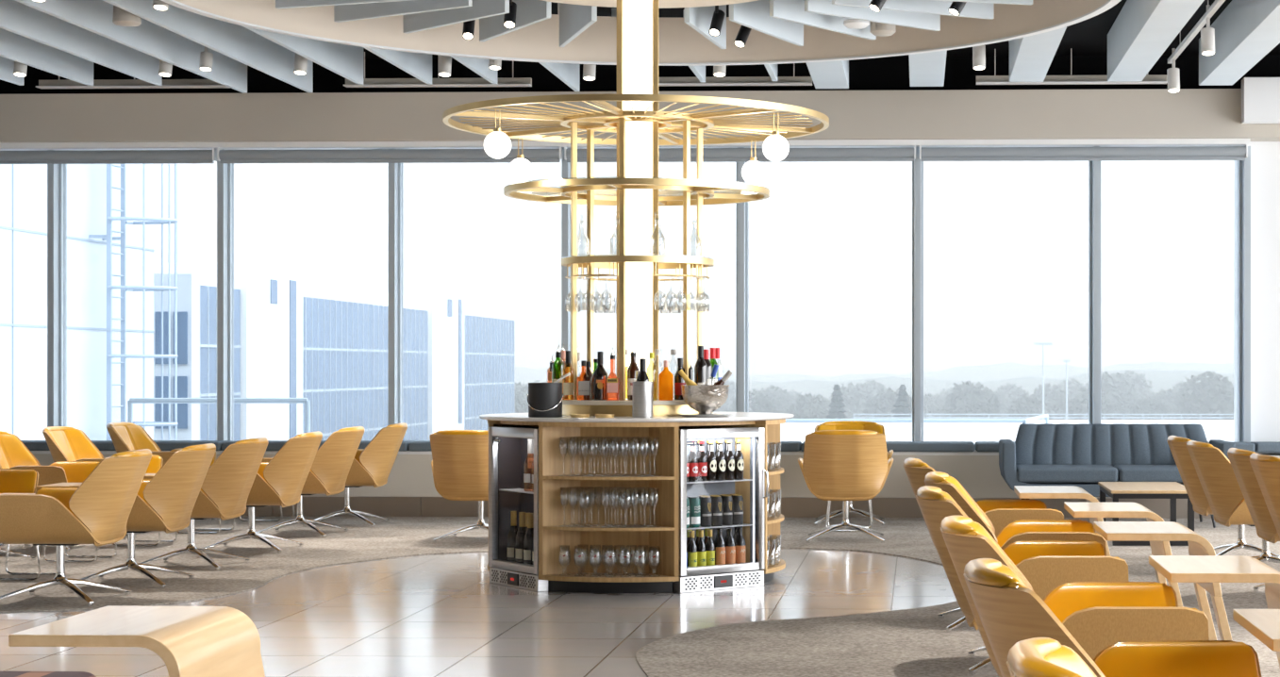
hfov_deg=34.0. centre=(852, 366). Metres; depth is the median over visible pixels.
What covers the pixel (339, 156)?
roller blind
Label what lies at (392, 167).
trim
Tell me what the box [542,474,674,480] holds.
shelf
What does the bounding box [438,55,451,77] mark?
spotlight
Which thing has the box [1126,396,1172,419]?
bare tree
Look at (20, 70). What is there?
spotlight
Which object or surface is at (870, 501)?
table
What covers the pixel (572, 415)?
dish
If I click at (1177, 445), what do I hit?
swivel armchair
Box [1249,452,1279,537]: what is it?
swivel armchair
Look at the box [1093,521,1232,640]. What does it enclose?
table
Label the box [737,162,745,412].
trim
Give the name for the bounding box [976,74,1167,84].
diffuser
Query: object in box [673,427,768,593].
fridge
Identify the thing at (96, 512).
swivel armchair
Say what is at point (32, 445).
bench cushion
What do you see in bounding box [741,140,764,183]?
globe lamp
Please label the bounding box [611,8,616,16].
ceiling baffle
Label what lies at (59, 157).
roller blind
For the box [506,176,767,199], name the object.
glass shelf
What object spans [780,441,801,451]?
bench cushion
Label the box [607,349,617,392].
liquor bottle
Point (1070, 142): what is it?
trim
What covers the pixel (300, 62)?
spotlight
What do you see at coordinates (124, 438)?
cushion
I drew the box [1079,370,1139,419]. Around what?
bare tree
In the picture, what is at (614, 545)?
beer glass
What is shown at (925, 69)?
ceiling beam
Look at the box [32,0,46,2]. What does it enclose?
spotlight
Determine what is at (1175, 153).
roller blind
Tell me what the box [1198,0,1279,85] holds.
ceiling baffle
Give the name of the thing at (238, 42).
ceiling baffle
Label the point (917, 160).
trim
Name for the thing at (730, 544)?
beer bottle
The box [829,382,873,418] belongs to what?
bare tree
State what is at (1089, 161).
window
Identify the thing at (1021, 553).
seat cushion
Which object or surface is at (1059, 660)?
cushion
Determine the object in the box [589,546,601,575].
beer glass
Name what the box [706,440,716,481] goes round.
beer bottle
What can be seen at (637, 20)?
column
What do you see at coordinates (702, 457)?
beer bottle
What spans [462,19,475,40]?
spotlight
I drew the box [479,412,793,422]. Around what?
countertop
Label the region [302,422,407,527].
swivel armchair
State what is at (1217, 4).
track rail
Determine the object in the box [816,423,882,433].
cushion
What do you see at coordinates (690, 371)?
liquor bottle
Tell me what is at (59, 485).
table
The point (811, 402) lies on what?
bare tree
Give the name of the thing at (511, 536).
champagne bottle
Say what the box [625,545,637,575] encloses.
beer glass
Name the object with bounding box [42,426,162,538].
swivel armchair
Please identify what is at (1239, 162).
window
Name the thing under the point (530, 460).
bottle
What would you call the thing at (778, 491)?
glass
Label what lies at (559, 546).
beer glass
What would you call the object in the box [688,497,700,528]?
beer can
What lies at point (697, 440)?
beer bottle
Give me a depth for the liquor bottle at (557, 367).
11.99 m
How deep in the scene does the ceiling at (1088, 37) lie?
16.51 m
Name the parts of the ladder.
ladder rail, ladder rail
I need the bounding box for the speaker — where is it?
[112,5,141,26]
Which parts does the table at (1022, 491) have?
leg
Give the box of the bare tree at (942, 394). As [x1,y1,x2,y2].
[937,386,967,414]
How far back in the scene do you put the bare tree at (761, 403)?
226.90 m
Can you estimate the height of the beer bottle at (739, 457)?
0.225 m
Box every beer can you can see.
[686,498,689,528]
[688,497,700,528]
[699,496,712,527]
[711,496,722,526]
[721,495,732,525]
[731,494,743,525]
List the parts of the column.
corner post, corner post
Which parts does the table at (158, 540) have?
sled leg, sled leg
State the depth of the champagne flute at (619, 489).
11.38 m
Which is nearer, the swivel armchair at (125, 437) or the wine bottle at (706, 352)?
the wine bottle at (706, 352)
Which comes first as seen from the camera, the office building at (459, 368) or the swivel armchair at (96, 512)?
the swivel armchair at (96, 512)
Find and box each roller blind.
[0,148,216,164]
[216,147,562,163]
[564,145,915,162]
[919,144,1247,161]
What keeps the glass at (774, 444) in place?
on the bar counter at (665, 424)
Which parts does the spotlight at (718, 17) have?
stem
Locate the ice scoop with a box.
[553,372,570,382]
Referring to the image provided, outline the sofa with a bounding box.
[998,423,1235,528]
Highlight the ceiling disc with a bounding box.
[540,0,757,8]
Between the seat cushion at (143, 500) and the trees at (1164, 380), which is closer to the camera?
the seat cushion at (143, 500)
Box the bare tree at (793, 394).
[782,389,808,413]
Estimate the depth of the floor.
10.72 m
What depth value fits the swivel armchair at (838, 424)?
16.79 m
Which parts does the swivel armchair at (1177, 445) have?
leg, leg, leg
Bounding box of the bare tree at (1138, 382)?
[1110,370,1154,419]
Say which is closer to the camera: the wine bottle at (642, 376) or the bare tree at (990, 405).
the wine bottle at (642, 376)
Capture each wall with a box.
[33,453,1279,498]
[1233,141,1279,453]
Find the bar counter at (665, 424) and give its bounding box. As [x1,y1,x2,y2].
[479,398,793,593]
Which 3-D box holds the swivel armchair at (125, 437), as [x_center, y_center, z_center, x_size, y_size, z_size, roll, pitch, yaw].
[-5.516,0.838,16.457,0.740,0.798,0.684,0,0,3]
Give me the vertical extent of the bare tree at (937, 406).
6.570 m
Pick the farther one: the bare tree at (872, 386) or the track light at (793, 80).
the bare tree at (872, 386)
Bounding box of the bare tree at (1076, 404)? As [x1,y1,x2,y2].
[1062,391,1113,419]
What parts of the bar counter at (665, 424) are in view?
panel, panel, panel, rail, panel, panel, panel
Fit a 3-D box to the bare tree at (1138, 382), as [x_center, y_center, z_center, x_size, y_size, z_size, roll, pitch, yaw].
[39.443,5.141,295.982,7.355,9.428,7.419,0,0,-26]
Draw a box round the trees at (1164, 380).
[523,369,1233,419]
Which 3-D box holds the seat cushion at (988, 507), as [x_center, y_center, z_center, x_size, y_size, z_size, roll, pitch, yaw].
[0.704,0.790,9.950,0.532,0.257,0.654,0,0,-2]
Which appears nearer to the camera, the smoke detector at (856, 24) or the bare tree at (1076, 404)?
the smoke detector at (856, 24)
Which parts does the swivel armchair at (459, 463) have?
leg, leg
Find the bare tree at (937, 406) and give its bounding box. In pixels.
[920,393,947,416]
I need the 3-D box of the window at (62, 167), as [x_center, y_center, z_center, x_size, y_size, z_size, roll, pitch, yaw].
[-6.071,-0.570,17.733,1.399,2.538,0.100,0,0,2]
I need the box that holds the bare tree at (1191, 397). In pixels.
[1175,370,1233,419]
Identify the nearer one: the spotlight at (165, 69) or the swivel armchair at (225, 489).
the swivel armchair at (225, 489)
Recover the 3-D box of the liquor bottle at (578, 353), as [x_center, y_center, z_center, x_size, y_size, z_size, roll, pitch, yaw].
[-1.614,0.031,12.160,0.068,0.321,0.067,0,0,-6]
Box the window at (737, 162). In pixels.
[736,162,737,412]
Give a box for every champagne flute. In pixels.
[559,487,569,526]
[610,437,619,476]
[610,488,620,527]
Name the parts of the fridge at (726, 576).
grille panel, door handle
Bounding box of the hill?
[515,361,1233,384]
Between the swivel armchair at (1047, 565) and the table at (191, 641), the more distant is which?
the swivel armchair at (1047, 565)
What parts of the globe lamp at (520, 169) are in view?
globe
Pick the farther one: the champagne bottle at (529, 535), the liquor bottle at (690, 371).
the liquor bottle at (690, 371)
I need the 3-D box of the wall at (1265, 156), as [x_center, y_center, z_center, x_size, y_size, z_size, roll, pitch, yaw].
[5.432,-0.580,17.605,4.268,2.609,0.660,0,0,2]
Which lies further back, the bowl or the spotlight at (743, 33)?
the spotlight at (743, 33)
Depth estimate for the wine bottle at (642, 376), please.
11.56 m
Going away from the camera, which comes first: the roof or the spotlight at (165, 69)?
the spotlight at (165, 69)
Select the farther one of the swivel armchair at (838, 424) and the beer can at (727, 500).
the swivel armchair at (838, 424)
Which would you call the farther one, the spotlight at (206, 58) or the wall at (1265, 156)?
the wall at (1265, 156)
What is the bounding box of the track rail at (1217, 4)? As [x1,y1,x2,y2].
[1167,0,1225,63]
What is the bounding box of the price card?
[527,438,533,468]
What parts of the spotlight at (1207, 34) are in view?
stem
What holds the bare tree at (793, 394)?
on the ground
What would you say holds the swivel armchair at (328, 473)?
on the floor
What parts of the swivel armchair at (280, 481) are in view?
leg, swivel plate, leg, leg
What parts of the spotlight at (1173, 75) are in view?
stem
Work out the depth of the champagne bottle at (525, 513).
11.87 m
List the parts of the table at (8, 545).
sled leg, sled leg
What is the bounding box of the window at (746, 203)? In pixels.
[745,161,914,441]
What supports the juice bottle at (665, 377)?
on the bar counter at (665, 424)
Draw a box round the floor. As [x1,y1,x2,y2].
[0,515,1279,676]
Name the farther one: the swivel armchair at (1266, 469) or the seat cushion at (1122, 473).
the seat cushion at (1122, 473)
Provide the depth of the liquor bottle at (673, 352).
12.02 m
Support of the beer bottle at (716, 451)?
in the fridge at (726, 576)
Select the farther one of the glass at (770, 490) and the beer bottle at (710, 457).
the glass at (770, 490)
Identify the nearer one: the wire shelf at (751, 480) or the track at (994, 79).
the wire shelf at (751, 480)
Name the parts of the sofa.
leg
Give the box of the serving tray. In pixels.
[677,413,732,416]
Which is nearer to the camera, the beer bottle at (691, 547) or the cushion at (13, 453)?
the beer bottle at (691, 547)
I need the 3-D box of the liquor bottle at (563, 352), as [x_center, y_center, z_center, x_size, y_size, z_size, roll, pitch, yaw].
[-1.702,0.026,12.200,0.068,0.331,0.067,0,0,-6]
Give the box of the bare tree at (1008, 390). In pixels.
[996,382,1030,415]
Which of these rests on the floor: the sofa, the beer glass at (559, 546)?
the sofa
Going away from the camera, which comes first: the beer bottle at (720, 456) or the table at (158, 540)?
the beer bottle at (720, 456)
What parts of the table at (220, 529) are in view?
sled leg, sled leg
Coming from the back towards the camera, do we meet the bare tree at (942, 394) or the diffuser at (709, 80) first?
the bare tree at (942, 394)
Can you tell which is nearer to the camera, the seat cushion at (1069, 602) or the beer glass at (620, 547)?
the seat cushion at (1069, 602)
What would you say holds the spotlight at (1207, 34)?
hanging from the track rail at (1217, 4)
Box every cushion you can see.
[0,432,38,468]
[0,469,36,493]
[14,462,99,482]
[21,440,116,450]
[35,487,78,517]
[43,428,101,461]
[69,479,152,509]
[80,455,161,473]
[108,424,159,451]
[153,440,233,450]
[221,440,415,451]
[257,462,268,482]
[354,449,365,468]
[408,440,431,451]
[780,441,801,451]
[800,441,974,451]
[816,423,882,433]
[934,491,956,503]
[939,476,991,529]
[964,520,1025,581]
[974,441,1014,451]
[976,500,1057,513]
[993,564,1032,591]
[997,520,1098,547]
[1003,541,1119,565]
[1014,423,1208,466]
[1015,465,1117,482]
[1044,582,1197,622]
[1044,645,1095,676]
[1094,642,1259,676]
[1113,465,1182,482]
[1207,441,1254,451]
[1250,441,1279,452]
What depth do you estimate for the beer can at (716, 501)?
11.64 m
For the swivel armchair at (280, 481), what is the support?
on the floor
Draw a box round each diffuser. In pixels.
[343,77,531,87]
[658,76,812,86]
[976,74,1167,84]
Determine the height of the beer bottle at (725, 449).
0.225 m
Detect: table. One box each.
[0,493,55,581]
[8,605,265,676]
[36,482,116,563]
[111,473,177,546]
[177,465,235,533]
[239,504,294,521]
[825,499,873,531]
[1014,485,1110,556]
[1063,502,1183,607]
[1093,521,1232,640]
[1097,482,1194,546]
[1148,555,1279,667]
[1233,609,1279,651]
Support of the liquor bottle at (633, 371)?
on the bar counter at (665, 424)
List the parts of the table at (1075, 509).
leg, leg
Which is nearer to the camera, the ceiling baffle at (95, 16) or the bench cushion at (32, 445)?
the ceiling baffle at (95, 16)
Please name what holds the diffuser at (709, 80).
attached to the track light at (793, 80)
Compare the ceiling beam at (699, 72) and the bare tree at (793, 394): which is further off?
the bare tree at (793, 394)
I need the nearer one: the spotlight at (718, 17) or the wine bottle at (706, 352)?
the wine bottle at (706, 352)
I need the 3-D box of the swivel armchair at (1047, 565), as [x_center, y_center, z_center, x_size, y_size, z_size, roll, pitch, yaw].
[0.603,0.838,7.550,0.740,0.798,0.684,0,0,0]
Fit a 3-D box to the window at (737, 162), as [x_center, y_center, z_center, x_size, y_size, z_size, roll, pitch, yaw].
[-1.674,-0.570,17.593,1.427,2.538,0.100,0,0,2]
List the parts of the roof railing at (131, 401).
post, rail, post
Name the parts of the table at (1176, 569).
leg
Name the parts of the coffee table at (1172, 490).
rail, leg frame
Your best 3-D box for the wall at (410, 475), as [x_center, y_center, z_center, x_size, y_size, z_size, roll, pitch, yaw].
[-2.943,0.900,17.446,21.000,0.350,0.615,0,0,2]
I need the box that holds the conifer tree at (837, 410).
[825,384,847,418]
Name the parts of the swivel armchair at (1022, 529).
leg, leg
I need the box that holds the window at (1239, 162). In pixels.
[1099,156,1242,441]
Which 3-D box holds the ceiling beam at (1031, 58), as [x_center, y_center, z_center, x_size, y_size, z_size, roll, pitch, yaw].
[1.321,-2.425,15.005,0.270,0.370,2.621,0,0,2]
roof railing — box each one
[127,398,310,432]
[785,414,1048,423]
[852,414,1233,421]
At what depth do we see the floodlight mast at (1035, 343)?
199.90 m
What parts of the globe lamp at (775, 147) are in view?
globe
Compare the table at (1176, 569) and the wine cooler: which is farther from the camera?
the wine cooler
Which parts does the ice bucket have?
handle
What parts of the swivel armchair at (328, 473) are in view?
leg, leg, leg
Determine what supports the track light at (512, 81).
in the ceiling at (1088, 37)
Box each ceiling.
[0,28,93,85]
[0,54,1279,94]
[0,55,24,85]
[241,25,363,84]
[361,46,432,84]
[363,0,1279,59]
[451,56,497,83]
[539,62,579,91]
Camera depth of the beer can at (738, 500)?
11.74 m
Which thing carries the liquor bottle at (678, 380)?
on the bar counter at (665, 424)
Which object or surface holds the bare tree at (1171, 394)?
on the ground
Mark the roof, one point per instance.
(1214, 429)
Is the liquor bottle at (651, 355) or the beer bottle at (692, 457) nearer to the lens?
the beer bottle at (692, 457)
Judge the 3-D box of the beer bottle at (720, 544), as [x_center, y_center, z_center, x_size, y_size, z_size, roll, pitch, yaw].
[-0.747,1.010,11.686,0.063,0.238,0.064,0,0,-42]
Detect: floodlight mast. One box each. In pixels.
[1033,342,1052,419]
[1063,359,1069,419]
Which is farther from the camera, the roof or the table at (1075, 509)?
the roof
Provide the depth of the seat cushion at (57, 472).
14.40 m
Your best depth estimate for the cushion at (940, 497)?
7.33 m
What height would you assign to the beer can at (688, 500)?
0.168 m
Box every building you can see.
[0,164,154,440]
[153,273,199,440]
[164,262,515,441]
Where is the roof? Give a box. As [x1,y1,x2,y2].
[780,419,1233,443]
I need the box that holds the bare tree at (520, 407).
[515,390,528,413]
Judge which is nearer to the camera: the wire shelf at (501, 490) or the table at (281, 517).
the wire shelf at (501, 490)
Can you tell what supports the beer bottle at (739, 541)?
in the fridge at (726, 576)
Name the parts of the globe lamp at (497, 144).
globe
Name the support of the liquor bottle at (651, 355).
on the bar counter at (665, 424)
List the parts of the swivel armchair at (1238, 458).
leg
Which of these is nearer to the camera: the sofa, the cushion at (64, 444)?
the cushion at (64, 444)
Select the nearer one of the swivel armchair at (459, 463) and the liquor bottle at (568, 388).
the liquor bottle at (568, 388)
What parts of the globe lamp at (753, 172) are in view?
globe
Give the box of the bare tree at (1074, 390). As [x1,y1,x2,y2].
[1048,378,1083,415]
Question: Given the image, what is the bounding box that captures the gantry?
[442,93,829,400]
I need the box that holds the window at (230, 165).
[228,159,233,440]
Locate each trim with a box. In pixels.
[0,138,1250,150]
[30,449,998,455]
[47,149,66,427]
[216,149,228,440]
[388,163,398,425]
[562,148,570,398]
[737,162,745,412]
[914,147,920,441]
[1092,146,1099,424]
[1241,77,1279,123]
[1242,146,1250,442]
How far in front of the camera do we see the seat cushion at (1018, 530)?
8.89 m
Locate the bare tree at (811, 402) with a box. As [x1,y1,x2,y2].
[788,392,831,418]
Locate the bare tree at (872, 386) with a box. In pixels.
[852,380,890,413]
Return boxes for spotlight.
[13,61,27,77]
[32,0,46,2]
[152,0,168,10]
[158,59,172,77]
[199,46,213,71]
[293,52,307,75]
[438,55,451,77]
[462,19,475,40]
[488,59,501,69]
[503,0,516,29]
[582,64,596,81]
[708,5,725,36]
[713,65,726,77]
[733,25,751,48]
[868,0,886,12]
[948,1,966,16]
[972,45,985,70]
[1166,48,1180,93]
[1200,4,1215,55]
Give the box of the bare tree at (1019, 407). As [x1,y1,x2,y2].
[1006,393,1054,419]
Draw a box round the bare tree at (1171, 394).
[1149,388,1182,419]
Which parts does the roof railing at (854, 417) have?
rail, rail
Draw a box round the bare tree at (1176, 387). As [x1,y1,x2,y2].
[1166,381,1205,409]
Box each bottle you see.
[507,511,517,562]
[515,512,526,564]
[523,439,533,482]
[523,513,533,565]
[525,513,527,531]
[531,537,533,565]
[548,356,553,381]
[551,344,565,399]
[560,343,565,361]
[563,350,573,395]
[576,360,591,400]
[577,345,580,361]
[585,361,592,399]
[592,351,608,400]
[592,359,598,374]
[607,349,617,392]
[627,346,639,400]
[635,358,649,382]
[648,352,654,358]
[654,349,661,360]
[658,360,673,400]
[668,349,677,363]
[673,358,686,399]
[678,369,698,385]
[682,365,693,381]
[686,453,688,482]
[686,530,692,547]
[687,531,697,567]
[688,445,698,482]
[694,346,707,384]
[695,529,700,546]
[696,440,702,454]
[696,530,706,566]
[697,441,707,482]
[703,349,712,384]
[703,528,709,545]
[705,440,708,454]
[705,530,714,565]
[706,364,718,381]
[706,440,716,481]
[709,348,718,384]
[712,369,732,385]
[714,348,722,380]
[714,440,717,455]
[714,525,725,565]
[715,440,725,481]
[723,439,730,454]
[724,440,734,480]
[725,524,735,564]
[732,526,737,540]
[733,439,743,480]
[734,524,745,563]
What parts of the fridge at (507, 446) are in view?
grille panel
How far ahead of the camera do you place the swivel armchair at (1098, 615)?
5.81 m
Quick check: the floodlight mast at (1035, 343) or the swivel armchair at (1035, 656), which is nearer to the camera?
the swivel armchair at (1035, 656)
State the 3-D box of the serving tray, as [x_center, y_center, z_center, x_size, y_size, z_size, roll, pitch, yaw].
[-0.835,0.275,11.740,0.316,0.014,0.316,0,0,2]
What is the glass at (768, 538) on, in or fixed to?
on the bar counter at (665, 424)
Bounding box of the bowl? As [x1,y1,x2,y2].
[681,384,729,415]
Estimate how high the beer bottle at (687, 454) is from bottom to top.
0.225 m
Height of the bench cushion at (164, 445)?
0.075 m
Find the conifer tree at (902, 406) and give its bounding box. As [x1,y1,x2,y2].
[891,384,911,416]
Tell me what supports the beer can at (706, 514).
in the fridge at (726, 576)
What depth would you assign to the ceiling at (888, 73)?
17.54 m
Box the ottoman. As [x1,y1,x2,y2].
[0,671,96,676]
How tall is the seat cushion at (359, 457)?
0.257 m
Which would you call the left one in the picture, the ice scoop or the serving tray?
the ice scoop
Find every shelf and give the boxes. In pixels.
[498,488,533,494]
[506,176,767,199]
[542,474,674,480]
[542,524,674,531]
[562,253,712,263]
[562,398,686,405]
[686,479,753,483]
[686,523,753,530]
[766,467,784,475]
[766,514,784,524]
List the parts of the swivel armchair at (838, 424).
leg, leg, leg, leg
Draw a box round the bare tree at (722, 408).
[713,398,729,412]
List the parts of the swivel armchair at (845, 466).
leg, leg, leg, leg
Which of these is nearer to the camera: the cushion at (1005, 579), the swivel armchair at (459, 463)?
the cushion at (1005, 579)
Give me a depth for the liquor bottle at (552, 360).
12.21 m
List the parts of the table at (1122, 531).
leg, leg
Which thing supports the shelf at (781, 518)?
attached to the bar counter at (665, 424)
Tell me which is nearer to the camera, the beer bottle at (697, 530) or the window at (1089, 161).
the beer bottle at (697, 530)
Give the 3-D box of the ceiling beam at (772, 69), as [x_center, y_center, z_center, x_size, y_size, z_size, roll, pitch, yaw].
[-0.629,-2.425,15.681,0.040,0.370,1.194,0,0,2]
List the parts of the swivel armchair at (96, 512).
leg, leg, swivel plate, leg, leg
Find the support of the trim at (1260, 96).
attached to the bulkhead
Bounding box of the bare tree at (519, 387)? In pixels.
[515,381,529,409]
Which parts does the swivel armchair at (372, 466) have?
leg, leg, leg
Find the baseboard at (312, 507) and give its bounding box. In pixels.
[241,497,1211,518]
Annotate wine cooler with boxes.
[631,381,653,417]
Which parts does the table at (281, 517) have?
sled leg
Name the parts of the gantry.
canopy arm, shelf arm, canopy arm, shelf arm, post, hanging rail, post, hanging rail, hanging rail, canopy arm, shelf arm, post, shelf arm, canopy arm, hanging rail, hanging rail, post, post, hanging rail, shelf arm, canopy arm, shelf arm, canopy arm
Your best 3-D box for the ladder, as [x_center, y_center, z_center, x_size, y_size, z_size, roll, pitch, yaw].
[-9.826,0.679,28.479,1.126,9.132,0.886,0,0,2]
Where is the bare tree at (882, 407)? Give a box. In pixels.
[864,386,914,416]
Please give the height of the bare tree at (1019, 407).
6.980 m
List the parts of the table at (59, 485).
sled leg, sled leg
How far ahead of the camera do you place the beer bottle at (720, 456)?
11.66 m
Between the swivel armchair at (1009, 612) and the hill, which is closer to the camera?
the swivel armchair at (1009, 612)
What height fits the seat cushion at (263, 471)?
0.257 m
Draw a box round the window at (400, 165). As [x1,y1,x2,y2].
[398,160,562,440]
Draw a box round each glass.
[558,546,570,575]
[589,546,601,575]
[604,547,616,577]
[613,545,625,575]
[618,547,631,577]
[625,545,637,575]
[633,546,646,577]
[648,546,660,577]
[766,492,775,518]
[766,539,775,566]
[767,443,779,470]
[767,444,775,471]
[767,491,779,517]
[767,537,779,565]
[769,443,781,468]
[769,489,781,515]
[769,490,781,515]
[769,536,781,562]
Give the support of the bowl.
on the serving tray
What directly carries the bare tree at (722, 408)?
on the ground
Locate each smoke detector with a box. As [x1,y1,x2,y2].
[843,18,869,29]
[870,21,895,36]
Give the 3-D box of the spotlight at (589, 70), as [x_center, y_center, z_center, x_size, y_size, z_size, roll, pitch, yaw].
[-1.990,-2.391,15.688,0.094,0.448,0.130,0,0,2]
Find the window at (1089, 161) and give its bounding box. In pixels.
[921,160,1092,449]
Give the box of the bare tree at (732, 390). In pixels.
[724,379,736,412]
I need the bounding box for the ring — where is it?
[160,0,1121,66]
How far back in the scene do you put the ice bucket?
11.54 m
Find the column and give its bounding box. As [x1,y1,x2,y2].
[616,0,658,399]
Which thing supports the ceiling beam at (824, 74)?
attached to the ceiling at (1088, 37)
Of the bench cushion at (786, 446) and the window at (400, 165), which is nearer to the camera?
the bench cushion at (786, 446)
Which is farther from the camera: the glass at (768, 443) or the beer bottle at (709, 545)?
the glass at (768, 443)
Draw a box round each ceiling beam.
[683,9,705,82]
[764,64,777,81]
[805,60,848,88]
[908,49,947,86]
[1009,26,1066,82]
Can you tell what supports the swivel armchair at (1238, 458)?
on the floor
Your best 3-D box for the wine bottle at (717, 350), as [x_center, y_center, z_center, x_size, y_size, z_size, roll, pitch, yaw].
[-0.801,0.040,12.279,0.066,0.303,0.066,0,0,-6]
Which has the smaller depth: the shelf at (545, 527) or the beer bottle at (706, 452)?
the shelf at (545, 527)
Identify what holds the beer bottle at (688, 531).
in the fridge at (726, 576)
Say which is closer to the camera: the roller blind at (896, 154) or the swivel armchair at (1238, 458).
the swivel armchair at (1238, 458)
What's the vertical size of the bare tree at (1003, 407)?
7.137 m
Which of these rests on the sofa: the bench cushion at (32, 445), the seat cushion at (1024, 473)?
the seat cushion at (1024, 473)
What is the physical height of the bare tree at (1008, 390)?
7.565 m
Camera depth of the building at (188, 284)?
43.48 m
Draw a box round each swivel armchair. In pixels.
[0,431,99,551]
[0,448,152,606]
[0,468,38,560]
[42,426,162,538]
[65,443,216,588]
[106,421,216,520]
[130,437,268,570]
[202,432,322,553]
[256,426,365,537]
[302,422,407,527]
[429,430,488,543]
[797,430,893,543]
[814,420,893,525]
[903,457,1063,632]
[915,485,1128,631]
[924,471,1106,675]
[940,515,1208,676]
[963,558,1261,676]
[1006,637,1097,676]
[1166,435,1279,557]
[1186,440,1279,564]
[1227,448,1279,591]
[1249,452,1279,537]
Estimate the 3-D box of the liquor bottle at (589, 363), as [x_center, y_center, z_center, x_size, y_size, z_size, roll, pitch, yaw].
[-1.520,0.080,11.940,0.060,0.223,0.059,0,0,-6]
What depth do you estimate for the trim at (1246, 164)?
17.27 m
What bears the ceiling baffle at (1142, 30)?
attached to the ceiling at (1088, 37)
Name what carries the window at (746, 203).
in the wall at (410, 475)
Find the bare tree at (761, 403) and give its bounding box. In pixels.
[728,388,779,413]
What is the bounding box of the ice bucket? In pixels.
[526,382,564,417]
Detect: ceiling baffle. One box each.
[0,0,162,85]
[14,0,247,93]
[102,0,312,92]
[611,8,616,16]
[1107,0,1204,81]
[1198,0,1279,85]
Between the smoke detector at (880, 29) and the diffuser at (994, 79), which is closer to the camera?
the smoke detector at (880, 29)
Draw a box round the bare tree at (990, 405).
[941,380,1000,416]
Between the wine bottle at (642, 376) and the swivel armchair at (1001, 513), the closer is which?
the swivel armchair at (1001, 513)
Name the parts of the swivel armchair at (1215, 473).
leg, leg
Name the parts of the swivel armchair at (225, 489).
leg, leg, swivel plate, leg, leg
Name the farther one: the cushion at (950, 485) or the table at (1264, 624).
the cushion at (950, 485)
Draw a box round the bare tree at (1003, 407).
[974,390,1012,416]
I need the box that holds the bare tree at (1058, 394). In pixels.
[1030,382,1072,419]
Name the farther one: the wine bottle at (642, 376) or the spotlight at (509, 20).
the spotlight at (509, 20)
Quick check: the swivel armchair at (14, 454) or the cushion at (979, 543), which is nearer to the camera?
the cushion at (979, 543)
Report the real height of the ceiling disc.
0.335 m
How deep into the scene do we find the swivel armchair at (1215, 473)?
12.15 m
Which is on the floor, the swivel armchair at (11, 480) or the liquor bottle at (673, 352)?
the swivel armchair at (11, 480)
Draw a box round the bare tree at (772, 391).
[754,384,794,414]
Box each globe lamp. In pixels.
[483,108,511,158]
[508,137,532,182]
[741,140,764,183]
[762,112,789,161]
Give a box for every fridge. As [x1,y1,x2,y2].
[488,426,548,591]
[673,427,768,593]
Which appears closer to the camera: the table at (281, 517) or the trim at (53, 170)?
the table at (281, 517)
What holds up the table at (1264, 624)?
on the floor
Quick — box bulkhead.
[0,88,1279,142]
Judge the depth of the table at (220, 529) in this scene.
15.37 m
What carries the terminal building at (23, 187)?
on the ground
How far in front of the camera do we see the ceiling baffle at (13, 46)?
15.64 m
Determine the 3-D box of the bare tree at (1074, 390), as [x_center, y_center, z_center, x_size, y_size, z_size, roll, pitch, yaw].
[30.990,5.722,296.027,6.461,8.262,6.435,0,0,-11]
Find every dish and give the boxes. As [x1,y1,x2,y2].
[569,414,590,417]
[594,414,614,417]
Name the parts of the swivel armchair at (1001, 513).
leg, leg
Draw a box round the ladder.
[88,163,178,440]
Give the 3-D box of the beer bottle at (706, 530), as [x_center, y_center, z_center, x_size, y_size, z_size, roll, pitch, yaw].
[-0.820,1.020,11.700,0.054,0.218,0.054,0,0,-42]
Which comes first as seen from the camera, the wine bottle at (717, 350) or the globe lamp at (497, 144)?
the globe lamp at (497, 144)
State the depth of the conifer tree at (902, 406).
189.63 m
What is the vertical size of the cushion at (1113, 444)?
0.391 m
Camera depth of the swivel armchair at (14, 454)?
14.35 m
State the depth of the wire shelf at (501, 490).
11.94 m
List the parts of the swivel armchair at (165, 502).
leg, swivel plate, leg, leg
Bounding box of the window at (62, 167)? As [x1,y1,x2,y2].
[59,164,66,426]
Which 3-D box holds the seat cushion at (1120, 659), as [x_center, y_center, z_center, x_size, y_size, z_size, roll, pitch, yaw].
[0.712,0.790,4.660,0.532,0.257,0.654,0,0,-1]

